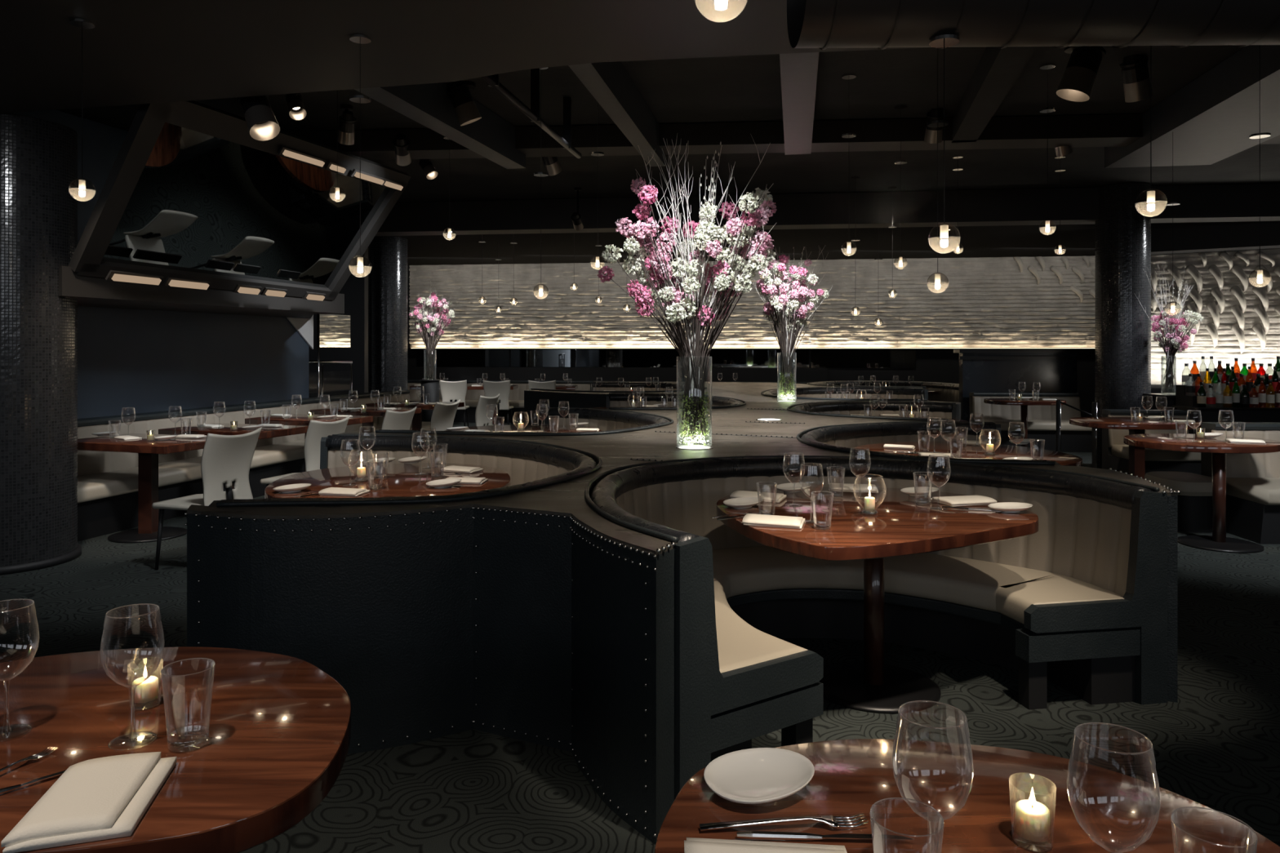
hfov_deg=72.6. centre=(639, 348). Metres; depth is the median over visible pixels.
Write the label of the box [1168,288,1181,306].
curved horn
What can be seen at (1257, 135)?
globe pendant
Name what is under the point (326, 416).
plate
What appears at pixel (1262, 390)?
liquor bottle
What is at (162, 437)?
plate
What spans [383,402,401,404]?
folded napkin
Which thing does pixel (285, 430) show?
table
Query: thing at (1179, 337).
flower arrangement
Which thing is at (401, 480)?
table
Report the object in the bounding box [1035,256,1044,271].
curved horn
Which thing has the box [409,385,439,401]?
table
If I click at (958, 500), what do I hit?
folded napkin
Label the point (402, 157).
track spotlight
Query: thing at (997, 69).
beam
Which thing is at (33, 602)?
bowl
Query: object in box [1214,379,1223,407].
liquor bottle
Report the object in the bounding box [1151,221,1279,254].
bulkhead
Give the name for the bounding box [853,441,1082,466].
table
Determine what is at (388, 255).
column
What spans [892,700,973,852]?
wine glass
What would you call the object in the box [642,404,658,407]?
folded napkin
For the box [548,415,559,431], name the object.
water tumbler
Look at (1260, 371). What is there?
liquor bottle
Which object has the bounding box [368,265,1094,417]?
wall
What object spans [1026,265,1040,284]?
curved horn
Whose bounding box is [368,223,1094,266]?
bulkhead
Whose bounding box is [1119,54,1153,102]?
track spotlight
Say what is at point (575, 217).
track spotlight
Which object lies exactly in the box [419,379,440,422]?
pedestal
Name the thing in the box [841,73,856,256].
globe pendant
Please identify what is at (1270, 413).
bar
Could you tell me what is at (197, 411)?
water tumbler
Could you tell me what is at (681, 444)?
glass vase
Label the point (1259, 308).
curved horn
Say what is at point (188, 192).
mirror
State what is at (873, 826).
water tumbler
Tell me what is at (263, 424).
folded napkin
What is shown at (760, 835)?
knife
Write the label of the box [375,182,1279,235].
beam
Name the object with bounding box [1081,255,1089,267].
curved horn
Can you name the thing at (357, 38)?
globe pendant
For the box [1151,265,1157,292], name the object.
curved horn
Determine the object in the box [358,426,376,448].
bowl
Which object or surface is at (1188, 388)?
liquor bottle
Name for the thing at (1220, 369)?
liquor bottle
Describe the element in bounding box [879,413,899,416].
folded napkin
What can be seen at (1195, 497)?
bench
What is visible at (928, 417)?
bowl
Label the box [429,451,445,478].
water tumbler
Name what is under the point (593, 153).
globe pendant
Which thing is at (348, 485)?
wine glass
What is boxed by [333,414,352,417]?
folded napkin
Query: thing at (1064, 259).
curved horn
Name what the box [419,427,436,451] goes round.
bowl
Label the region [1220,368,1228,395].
liquor bottle
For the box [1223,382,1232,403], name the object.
liquor bottle
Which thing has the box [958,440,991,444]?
folded napkin
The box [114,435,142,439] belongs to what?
folded napkin
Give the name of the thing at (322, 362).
stair railing
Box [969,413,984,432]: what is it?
bowl
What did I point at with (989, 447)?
candle
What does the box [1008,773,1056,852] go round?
votive candle
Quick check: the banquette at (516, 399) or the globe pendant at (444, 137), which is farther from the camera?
the banquette at (516, 399)
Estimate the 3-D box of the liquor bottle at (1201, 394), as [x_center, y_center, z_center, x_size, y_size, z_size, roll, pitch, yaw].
[6.018,0.499,9.330,0.083,0.269,0.085,0,0,-13]
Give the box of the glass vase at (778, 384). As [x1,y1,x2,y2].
[777,352,795,400]
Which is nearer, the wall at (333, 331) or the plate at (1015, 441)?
the plate at (1015, 441)
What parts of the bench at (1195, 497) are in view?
seat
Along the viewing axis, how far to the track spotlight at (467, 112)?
6.33 m
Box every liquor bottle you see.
[1182,363,1191,385]
[1185,373,1195,395]
[1190,360,1199,385]
[1194,373,1204,395]
[1196,382,1206,407]
[1199,355,1206,380]
[1203,368,1211,391]
[1206,385,1215,404]
[1208,355,1215,380]
[1211,368,1219,395]
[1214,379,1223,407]
[1216,360,1222,385]
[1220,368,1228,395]
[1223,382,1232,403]
[1226,363,1231,379]
[1228,366,1235,395]
[1231,377,1239,407]
[1233,358,1239,380]
[1237,373,1246,392]
[1240,363,1248,381]
[1240,385,1249,407]
[1245,366,1253,392]
[1248,385,1258,407]
[1250,358,1257,382]
[1253,373,1260,392]
[1257,363,1266,378]
[1257,377,1266,407]
[1263,373,1271,394]
[1265,363,1272,379]
[1266,379,1275,403]
[1271,366,1278,395]
[1275,355,1279,377]
[1275,377,1279,407]
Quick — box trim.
[286,315,313,349]
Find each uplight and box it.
[675,445,713,449]
[755,418,782,421]
[776,400,796,401]
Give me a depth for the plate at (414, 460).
5.34 m
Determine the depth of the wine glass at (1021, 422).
5.50 m
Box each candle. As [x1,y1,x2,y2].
[127,657,163,710]
[146,430,155,441]
[230,421,238,431]
[306,412,314,419]
[356,462,365,477]
[360,404,366,412]
[518,421,523,429]
[864,490,875,509]
[986,440,993,451]
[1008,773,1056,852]
[1135,413,1143,421]
[1195,427,1204,439]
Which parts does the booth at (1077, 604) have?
panel, rail, leg, backrest, seat, seat frame, leg, rail, panel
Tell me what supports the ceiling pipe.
hanging from the ceiling
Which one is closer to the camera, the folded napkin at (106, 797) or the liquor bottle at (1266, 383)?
the folded napkin at (106, 797)
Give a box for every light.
[105,270,325,301]
[277,146,404,191]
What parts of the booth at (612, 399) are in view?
panel, backrest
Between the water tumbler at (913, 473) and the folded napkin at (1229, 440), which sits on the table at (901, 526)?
the water tumbler at (913, 473)
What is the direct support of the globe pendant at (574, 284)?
hanging from the ceiling
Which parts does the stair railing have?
post, handrail, post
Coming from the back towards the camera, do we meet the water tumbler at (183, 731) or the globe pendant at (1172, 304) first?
the globe pendant at (1172, 304)
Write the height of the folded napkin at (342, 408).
0.020 m
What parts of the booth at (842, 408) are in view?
backrest, panel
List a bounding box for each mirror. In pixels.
[67,100,411,300]
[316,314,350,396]
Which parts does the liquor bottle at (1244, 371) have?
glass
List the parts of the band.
mirror pane, mirror pane, mirror pane, mirror pane, mirror pane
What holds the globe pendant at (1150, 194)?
hanging from the ceiling
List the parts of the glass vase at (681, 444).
glass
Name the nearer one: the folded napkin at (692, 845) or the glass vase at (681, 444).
the folded napkin at (692, 845)
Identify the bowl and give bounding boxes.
[0,599,39,680]
[99,603,164,687]
[168,405,182,422]
[340,439,360,466]
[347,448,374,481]
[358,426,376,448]
[411,431,430,457]
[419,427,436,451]
[512,411,528,431]
[627,394,639,407]
[782,452,805,483]
[799,462,823,497]
[848,447,871,478]
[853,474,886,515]
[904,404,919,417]
[926,417,942,438]
[926,454,951,486]
[939,419,955,441]
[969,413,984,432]
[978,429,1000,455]
[1008,422,1025,444]
[1186,409,1201,428]
[1217,409,1234,428]
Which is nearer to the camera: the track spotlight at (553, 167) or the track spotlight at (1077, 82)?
the track spotlight at (1077, 82)
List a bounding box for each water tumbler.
[108,420,120,435]
[160,657,215,752]
[180,417,191,434]
[195,411,206,427]
[366,460,384,490]
[373,452,389,479]
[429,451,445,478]
[432,443,447,468]
[493,416,504,431]
[530,409,539,426]
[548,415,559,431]
[568,413,578,430]
[756,481,777,515]
[811,491,833,529]
[826,466,844,497]
[869,797,944,852]
[912,471,933,505]
[917,431,930,452]
[949,436,963,457]
[955,426,968,447]
[1029,439,1044,460]
[1129,407,1140,422]
[1170,806,1257,852]
[1174,420,1187,439]
[1231,422,1245,439]
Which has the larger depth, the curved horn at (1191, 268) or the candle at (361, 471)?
the curved horn at (1191, 268)
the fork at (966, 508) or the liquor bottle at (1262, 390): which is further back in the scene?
the liquor bottle at (1262, 390)
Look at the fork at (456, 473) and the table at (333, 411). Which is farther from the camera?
the table at (333, 411)
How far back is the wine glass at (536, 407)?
7.32 m
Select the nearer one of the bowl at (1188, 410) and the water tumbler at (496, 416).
the bowl at (1188, 410)
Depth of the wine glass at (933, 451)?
5.87 m
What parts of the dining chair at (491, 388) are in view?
backrest, leg, leg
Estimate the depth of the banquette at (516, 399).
17.12 m
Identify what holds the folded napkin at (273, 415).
on the table at (301, 420)
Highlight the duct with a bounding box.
[786,0,1279,49]
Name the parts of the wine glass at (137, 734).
stem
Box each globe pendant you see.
[68,17,95,201]
[328,89,345,201]
[348,33,371,277]
[443,136,456,237]
[478,234,485,303]
[510,233,517,303]
[533,66,548,298]
[570,232,575,288]
[590,151,604,270]
[595,232,601,302]
[694,0,746,22]
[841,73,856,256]
[850,175,860,314]
[874,258,882,324]
[888,186,897,296]
[893,104,907,269]
[926,48,948,293]
[928,34,960,253]
[952,155,963,251]
[1039,62,1056,235]
[1054,155,1066,254]
[1134,45,1167,217]
[1164,93,1181,313]
[1248,44,1271,287]
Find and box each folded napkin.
[0,751,176,852]
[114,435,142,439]
[176,434,206,438]
[197,424,223,427]
[257,423,283,426]
[270,413,292,417]
[318,487,370,496]
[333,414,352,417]
[338,407,350,409]
[377,407,396,409]
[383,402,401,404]
[441,465,484,473]
[445,476,488,484]
[464,429,489,431]
[576,427,599,431]
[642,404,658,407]
[684,837,847,852]
[729,490,786,502]
[742,513,804,528]
[827,482,878,493]
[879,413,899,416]
[883,444,915,449]
[918,452,954,457]
[930,494,996,506]
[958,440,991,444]
[959,457,983,458]
[1040,398,1057,400]
[1168,419,1195,422]
[1225,438,1266,444]
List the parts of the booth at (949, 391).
backrest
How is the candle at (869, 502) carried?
on the candle holder at (869, 502)
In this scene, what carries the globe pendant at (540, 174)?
hanging from the ceiling
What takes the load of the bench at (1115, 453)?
on the floor
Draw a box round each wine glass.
[0,599,39,740]
[99,603,164,750]
[120,407,135,426]
[168,405,182,435]
[340,439,360,486]
[358,426,376,466]
[411,431,430,475]
[419,427,436,468]
[536,407,547,431]
[782,452,805,506]
[799,462,823,523]
[848,447,871,500]
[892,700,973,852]
[926,417,942,453]
[926,454,951,510]
[939,419,955,453]
[969,413,984,446]
[1008,422,1025,455]
[1066,722,1160,852]
[1186,409,1201,441]
[1217,409,1234,441]
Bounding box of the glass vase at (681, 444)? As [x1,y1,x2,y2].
[676,356,711,448]
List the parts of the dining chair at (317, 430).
seat, backrest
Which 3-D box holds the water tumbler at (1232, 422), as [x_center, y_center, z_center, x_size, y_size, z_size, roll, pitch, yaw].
[4.562,0.634,6.635,0.086,0.139,0.086,0,0,-36]
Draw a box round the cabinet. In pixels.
[1142,393,1177,409]
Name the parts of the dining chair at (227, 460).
leg, seat, backrest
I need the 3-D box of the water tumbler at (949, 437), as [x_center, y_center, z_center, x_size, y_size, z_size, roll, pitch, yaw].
[1.998,0.634,5.502,0.086,0.139,0.086,0,0,-7]
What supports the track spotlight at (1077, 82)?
hanging from the ceiling
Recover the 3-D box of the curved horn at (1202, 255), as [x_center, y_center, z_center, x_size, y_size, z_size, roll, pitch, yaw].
[7.457,-1.186,11.545,0.073,0.211,0.160,0,0,16]
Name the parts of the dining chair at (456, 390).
backrest, leg, leg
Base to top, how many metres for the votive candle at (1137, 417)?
0.084 m
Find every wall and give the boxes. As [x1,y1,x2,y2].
[6,109,308,418]
[308,247,368,397]
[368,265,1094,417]
[408,255,1094,347]
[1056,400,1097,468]
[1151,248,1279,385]
[1151,248,1279,393]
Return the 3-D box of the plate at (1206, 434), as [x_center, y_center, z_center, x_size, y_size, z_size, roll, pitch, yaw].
[4.506,0.689,6.878,0.178,0.035,0.158,0,0,0]
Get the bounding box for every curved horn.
[1013,256,1023,272]
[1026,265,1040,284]
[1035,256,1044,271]
[1049,265,1062,284]
[1059,256,1069,269]
[1070,284,1083,302]
[1071,266,1084,284]
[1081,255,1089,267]
[1088,288,1094,297]
[1090,269,1094,277]
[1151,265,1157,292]
[1151,288,1157,311]
[1166,264,1182,292]
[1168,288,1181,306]
[1185,264,1202,293]
[1185,310,1195,345]
[1186,301,1199,333]
[1187,288,1202,313]
[1198,252,1206,266]
[1204,322,1217,347]
[1206,301,1219,329]
[1208,264,1223,290]
[1210,287,1225,313]
[1218,251,1232,270]
[1230,264,1248,292]
[1230,285,1246,312]
[1230,304,1244,330]
[1231,324,1245,353]
[1233,251,1249,266]
[1252,284,1268,311]
[1252,323,1266,351]
[1253,303,1269,334]
[1254,264,1272,292]
[1255,251,1275,266]
[1273,265,1279,276]
[1275,285,1279,295]
[1275,304,1279,315]
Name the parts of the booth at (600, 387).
panel, backrest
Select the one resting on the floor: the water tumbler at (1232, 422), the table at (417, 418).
the table at (417, 418)
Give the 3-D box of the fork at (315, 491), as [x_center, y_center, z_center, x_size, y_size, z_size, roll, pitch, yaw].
[-1.570,0.697,4.193,0.024,0.009,0.198,0,0,38]
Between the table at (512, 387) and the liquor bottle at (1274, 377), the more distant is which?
the table at (512, 387)
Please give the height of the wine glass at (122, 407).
0.234 m
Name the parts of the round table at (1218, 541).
leg, foot plate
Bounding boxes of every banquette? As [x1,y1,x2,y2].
[77,390,431,542]
[407,379,809,422]
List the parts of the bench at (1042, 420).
panel, backrest, seat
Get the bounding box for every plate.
[91,431,116,435]
[154,435,177,440]
[240,425,262,429]
[272,483,311,493]
[316,415,335,419]
[347,407,363,410]
[365,457,395,465]
[397,456,426,463]
[408,401,419,404]
[425,478,461,488]
[446,426,467,431]
[568,422,588,426]
[653,403,666,406]
[703,747,814,804]
[723,497,763,508]
[774,482,811,492]
[900,486,938,496]
[987,502,1032,512]
[1002,457,1032,460]
[1008,439,1035,444]
[1021,396,1032,399]
[1145,415,1164,419]
[1204,432,1223,437]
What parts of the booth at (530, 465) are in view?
panel, panel, backrest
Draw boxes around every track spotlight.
[237,95,279,140]
[284,93,306,119]
[337,104,356,145]
[392,133,411,165]
[418,159,437,179]
[446,80,481,125]
[542,156,561,175]
[570,187,583,231]
[924,108,945,143]
[1054,146,1072,156]
[1056,45,1106,102]
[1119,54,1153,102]
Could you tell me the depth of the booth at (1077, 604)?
3.77 m
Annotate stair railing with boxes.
[308,360,352,396]
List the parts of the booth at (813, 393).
backrest, panel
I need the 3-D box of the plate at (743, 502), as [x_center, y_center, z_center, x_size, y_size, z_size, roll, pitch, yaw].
[0.458,0.689,3.865,0.178,0.035,0.158,0,0,-11]
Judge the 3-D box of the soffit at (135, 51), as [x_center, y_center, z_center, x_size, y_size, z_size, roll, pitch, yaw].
[-0.500,-1.720,2.450,13.000,0.440,6.900,0,0,0]
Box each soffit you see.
[0,0,921,113]
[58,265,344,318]
[1104,44,1279,168]
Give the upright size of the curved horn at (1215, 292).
0.343 m
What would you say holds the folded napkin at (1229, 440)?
on the round table at (1218, 541)
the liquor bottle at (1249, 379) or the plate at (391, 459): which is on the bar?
the liquor bottle at (1249, 379)
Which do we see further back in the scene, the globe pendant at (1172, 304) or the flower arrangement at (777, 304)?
the flower arrangement at (777, 304)
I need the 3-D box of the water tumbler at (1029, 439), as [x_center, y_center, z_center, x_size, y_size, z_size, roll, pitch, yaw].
[2.451,0.634,5.371,0.086,0.139,0.086,0,0,-31]
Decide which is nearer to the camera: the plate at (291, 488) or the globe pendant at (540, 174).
the plate at (291, 488)
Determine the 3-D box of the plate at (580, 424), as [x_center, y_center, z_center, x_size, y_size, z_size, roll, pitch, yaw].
[-0.549,0.689,7.833,0.178,0.035,0.158,0,0,0]
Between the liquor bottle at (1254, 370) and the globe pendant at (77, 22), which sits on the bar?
the liquor bottle at (1254, 370)
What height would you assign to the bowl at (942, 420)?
0.136 m
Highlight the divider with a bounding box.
[184,382,1180,844]
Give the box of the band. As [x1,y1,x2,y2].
[417,349,915,368]
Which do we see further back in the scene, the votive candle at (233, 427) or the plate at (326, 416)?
the plate at (326, 416)
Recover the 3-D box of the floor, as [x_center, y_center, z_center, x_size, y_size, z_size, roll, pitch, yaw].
[1.000,1.450,8.500,26.000,0.001,23.000,0,0,0]
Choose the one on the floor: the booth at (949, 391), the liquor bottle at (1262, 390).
the booth at (949, 391)
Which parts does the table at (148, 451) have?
foot plate, leg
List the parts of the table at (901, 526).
leg, foot plate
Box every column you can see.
[0,112,81,575]
[368,235,407,392]
[1094,182,1151,468]
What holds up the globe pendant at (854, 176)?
hanging from the ceiling
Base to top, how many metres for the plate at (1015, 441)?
0.035 m
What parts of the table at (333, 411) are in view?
leg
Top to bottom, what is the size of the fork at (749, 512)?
0.009 m
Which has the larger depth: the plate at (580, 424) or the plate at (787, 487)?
the plate at (580, 424)
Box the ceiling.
[56,44,1279,202]
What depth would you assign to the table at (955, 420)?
8.85 m
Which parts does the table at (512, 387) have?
leg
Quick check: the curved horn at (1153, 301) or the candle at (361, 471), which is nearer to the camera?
the candle at (361, 471)
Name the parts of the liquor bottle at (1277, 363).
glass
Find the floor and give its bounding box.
[0,422,1279,852]
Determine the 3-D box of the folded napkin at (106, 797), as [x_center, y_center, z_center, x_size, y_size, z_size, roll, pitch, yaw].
[-0.838,0.691,1.344,0.178,0.025,0.230,0,0,-17]
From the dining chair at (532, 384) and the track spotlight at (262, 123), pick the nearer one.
the track spotlight at (262, 123)
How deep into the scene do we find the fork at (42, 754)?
1.49 m
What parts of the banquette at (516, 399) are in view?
seat, backrest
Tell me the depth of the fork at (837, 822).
1.28 m
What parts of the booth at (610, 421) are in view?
panel, backrest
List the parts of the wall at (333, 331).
post, pane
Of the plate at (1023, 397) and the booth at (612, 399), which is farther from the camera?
the plate at (1023, 397)
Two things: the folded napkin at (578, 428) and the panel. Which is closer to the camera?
the folded napkin at (578, 428)
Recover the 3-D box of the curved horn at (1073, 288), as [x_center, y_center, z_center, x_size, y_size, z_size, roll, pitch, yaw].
[8.092,-1.010,16.170,0.259,0.346,0.136,0,0,26]
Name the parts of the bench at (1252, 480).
panel, backrest, seat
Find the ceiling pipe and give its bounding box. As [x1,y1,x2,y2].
[480,67,582,158]
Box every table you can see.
[0,647,351,852]
[77,433,207,543]
[158,422,308,488]
[244,413,373,435]
[264,462,511,498]
[310,406,421,432]
[365,400,464,430]
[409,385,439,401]
[444,424,601,432]
[467,385,518,425]
[555,385,577,390]
[590,406,670,408]
[654,738,1279,852]
[715,487,1038,714]
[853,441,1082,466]
[873,415,965,421]
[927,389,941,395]
[983,398,1066,447]
[1069,417,1204,479]
[1123,433,1279,553]
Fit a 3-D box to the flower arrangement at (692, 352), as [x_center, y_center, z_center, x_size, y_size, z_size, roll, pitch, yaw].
[0.297,-0.374,5.174,1.099,1.828,0.618,0,0,-4]
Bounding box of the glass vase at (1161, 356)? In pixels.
[1160,355,1173,394]
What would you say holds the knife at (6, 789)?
on the dining table at (278, 742)
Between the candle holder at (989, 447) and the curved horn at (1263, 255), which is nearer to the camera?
the candle holder at (989, 447)
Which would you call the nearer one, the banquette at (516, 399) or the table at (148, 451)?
the table at (148, 451)
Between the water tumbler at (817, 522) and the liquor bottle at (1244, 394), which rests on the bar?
the liquor bottle at (1244, 394)
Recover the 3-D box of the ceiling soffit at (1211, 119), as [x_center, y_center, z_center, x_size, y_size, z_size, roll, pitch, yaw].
[4.500,-1.805,6.500,0.900,0.270,3.041,0,0,9]
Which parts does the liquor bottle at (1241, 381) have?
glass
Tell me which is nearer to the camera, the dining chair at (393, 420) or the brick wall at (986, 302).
the dining chair at (393, 420)
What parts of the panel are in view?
moulding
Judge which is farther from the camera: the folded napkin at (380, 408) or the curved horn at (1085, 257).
the curved horn at (1085, 257)
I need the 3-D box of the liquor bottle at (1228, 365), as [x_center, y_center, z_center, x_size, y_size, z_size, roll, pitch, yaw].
[6.509,0.289,9.640,0.091,0.239,0.089,0,0,11]
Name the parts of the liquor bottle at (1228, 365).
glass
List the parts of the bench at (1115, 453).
panel, backrest, seat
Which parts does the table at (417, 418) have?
leg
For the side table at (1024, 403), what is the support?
on the floor
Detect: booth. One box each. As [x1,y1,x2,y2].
[208,434,602,506]
[372,407,673,435]
[528,381,706,392]
[584,455,1167,799]
[605,392,746,409]
[760,386,928,400]
[786,400,959,421]
[796,421,1060,465]
[806,380,959,402]
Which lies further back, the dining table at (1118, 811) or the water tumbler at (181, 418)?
the water tumbler at (181, 418)
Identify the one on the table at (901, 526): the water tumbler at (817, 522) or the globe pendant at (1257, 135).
the water tumbler at (817, 522)
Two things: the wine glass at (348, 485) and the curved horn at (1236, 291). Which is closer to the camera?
the wine glass at (348, 485)
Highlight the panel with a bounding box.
[953,349,1079,421]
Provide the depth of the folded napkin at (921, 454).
5.60 m
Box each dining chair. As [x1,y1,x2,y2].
[151,426,262,570]
[260,415,350,485]
[381,406,417,430]
[430,400,460,431]
[439,379,469,426]
[475,393,499,426]
[482,379,513,425]
[528,380,555,389]
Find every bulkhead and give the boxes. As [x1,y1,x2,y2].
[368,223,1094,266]
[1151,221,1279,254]
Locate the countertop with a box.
[1171,405,1279,409]
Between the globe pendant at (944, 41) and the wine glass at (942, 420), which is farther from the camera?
the wine glass at (942, 420)
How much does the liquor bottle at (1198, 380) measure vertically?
0.239 m
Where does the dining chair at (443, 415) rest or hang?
on the floor
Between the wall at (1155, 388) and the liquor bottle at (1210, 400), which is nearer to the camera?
the liquor bottle at (1210, 400)
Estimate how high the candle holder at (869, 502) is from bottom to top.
0.161 m
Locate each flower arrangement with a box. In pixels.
[408,280,459,376]
[596,134,776,438]
[754,245,833,396]
[1134,261,1203,389]
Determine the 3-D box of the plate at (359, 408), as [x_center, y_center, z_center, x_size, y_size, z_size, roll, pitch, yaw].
[-3.203,0.689,9.809,0.178,0.035,0.158,0,0,0]
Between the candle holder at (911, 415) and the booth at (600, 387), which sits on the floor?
the booth at (600, 387)
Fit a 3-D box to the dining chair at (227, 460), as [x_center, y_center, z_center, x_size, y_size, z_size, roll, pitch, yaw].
[-2.880,0.995,5.807,0.554,0.911,0.462,0,0,18]
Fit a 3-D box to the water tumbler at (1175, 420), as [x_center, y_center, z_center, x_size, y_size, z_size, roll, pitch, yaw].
[4.200,0.634,6.755,0.086,0.139,0.086,0,0,39]
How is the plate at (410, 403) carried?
on the table at (417, 418)
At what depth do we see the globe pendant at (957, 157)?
8.84 m
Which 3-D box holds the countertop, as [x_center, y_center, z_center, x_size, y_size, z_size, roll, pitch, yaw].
[7.410,0.642,9.430,3.020,0.015,0.460,0,0,0]
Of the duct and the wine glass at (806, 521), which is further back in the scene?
the wine glass at (806, 521)
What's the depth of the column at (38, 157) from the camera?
5.71 m
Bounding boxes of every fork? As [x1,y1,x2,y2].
[0,746,57,772]
[293,491,318,496]
[437,471,462,475]
[699,813,868,831]
[711,511,752,518]
[966,507,1004,511]
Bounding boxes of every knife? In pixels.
[0,769,66,794]
[300,493,320,497]
[716,515,744,519]
[736,831,914,840]
[942,506,991,511]
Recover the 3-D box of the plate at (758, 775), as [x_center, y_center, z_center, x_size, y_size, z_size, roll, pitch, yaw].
[0.192,0.689,1.392,0.178,0.035,0.158,0,0,-20]
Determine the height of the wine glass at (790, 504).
0.234 m
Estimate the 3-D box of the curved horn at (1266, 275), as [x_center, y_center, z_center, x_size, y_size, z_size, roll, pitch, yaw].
[8.008,-0.897,11.180,0.120,0.360,0.218,0,0,-18]
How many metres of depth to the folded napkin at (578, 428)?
7.37 m
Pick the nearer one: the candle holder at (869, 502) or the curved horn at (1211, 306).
the candle holder at (869, 502)
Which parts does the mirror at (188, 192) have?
frame rail, frame rail, frame rail, frame rail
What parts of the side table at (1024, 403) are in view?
leg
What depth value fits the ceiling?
7.25 m
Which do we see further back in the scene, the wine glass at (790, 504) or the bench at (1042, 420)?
the bench at (1042, 420)
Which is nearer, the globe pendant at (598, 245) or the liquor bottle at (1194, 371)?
the liquor bottle at (1194, 371)
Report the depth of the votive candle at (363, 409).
9.46 m
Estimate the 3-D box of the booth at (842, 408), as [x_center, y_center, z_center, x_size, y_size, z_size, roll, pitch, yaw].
[2.244,1.012,8.379,1.623,0.875,2.382,0,0,20]
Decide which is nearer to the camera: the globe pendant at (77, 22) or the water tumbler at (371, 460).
the globe pendant at (77, 22)
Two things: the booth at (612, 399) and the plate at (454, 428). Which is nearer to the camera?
the plate at (454, 428)
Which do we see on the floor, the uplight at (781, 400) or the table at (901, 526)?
the table at (901, 526)
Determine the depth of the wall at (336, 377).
14.60 m
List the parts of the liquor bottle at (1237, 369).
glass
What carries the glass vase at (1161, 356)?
on the cabinet
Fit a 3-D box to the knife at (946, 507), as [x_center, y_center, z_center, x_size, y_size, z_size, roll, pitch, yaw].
[1.433,0.699,3.785,0.228,0.010,0.012,0,0,25]
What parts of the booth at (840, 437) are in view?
backrest, panel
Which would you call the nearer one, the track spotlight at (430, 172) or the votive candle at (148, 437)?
the votive candle at (148, 437)
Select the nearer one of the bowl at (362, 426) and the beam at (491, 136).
the bowl at (362, 426)
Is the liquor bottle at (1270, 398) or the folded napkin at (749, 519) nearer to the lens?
the folded napkin at (749, 519)
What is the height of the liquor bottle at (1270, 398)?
0.299 m
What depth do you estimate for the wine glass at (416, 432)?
4.83 m
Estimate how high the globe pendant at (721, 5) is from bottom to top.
0.866 m
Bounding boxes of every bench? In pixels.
[968,391,1092,452]
[1102,408,1200,474]
[1144,471,1212,533]
[1200,422,1279,544]
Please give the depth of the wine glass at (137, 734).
1.56 m
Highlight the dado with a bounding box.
[407,367,827,382]
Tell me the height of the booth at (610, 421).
0.876 m
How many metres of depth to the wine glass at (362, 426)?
5.19 m
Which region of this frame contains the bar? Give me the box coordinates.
[1171,384,1279,434]
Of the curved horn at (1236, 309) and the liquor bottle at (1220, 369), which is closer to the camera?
the liquor bottle at (1220, 369)
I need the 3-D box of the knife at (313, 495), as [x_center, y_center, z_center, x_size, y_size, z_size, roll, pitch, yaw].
[-1.529,0.699,4.182,0.012,0.010,0.228,0,0,35]
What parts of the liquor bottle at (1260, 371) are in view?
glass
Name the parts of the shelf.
shelf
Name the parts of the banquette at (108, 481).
backrest, seat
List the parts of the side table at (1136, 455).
leg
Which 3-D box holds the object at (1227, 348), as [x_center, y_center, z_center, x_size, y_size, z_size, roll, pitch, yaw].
[7.693,-0.385,11.441,2.900,1.770,0.038,0,0,34]
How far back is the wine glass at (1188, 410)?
6.56 m
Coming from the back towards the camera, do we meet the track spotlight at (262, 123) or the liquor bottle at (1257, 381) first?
the liquor bottle at (1257, 381)
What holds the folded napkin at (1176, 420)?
on the side table at (1136, 455)
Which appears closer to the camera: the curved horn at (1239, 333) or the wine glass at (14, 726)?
the wine glass at (14, 726)
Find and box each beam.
[286,114,1279,159]
[354,82,525,168]
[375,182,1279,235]
[568,61,665,166]
[779,52,818,155]
[951,46,1037,142]
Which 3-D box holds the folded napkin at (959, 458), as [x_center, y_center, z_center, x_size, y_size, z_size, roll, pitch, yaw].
[2.063,0.693,5.380,0.203,0.022,0.157,0,0,4]
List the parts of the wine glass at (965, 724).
stem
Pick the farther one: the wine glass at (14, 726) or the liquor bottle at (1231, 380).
the liquor bottle at (1231, 380)
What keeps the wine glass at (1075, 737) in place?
on the dining table at (1118, 811)
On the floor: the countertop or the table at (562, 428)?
the table at (562, 428)
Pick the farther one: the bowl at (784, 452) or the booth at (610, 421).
the booth at (610, 421)
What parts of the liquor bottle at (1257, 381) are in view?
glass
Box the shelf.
[407,347,1094,349]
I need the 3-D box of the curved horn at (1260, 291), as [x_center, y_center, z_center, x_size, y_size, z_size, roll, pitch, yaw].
[7.981,-0.635,11.197,0.117,0.365,0.210,0,0,-12]

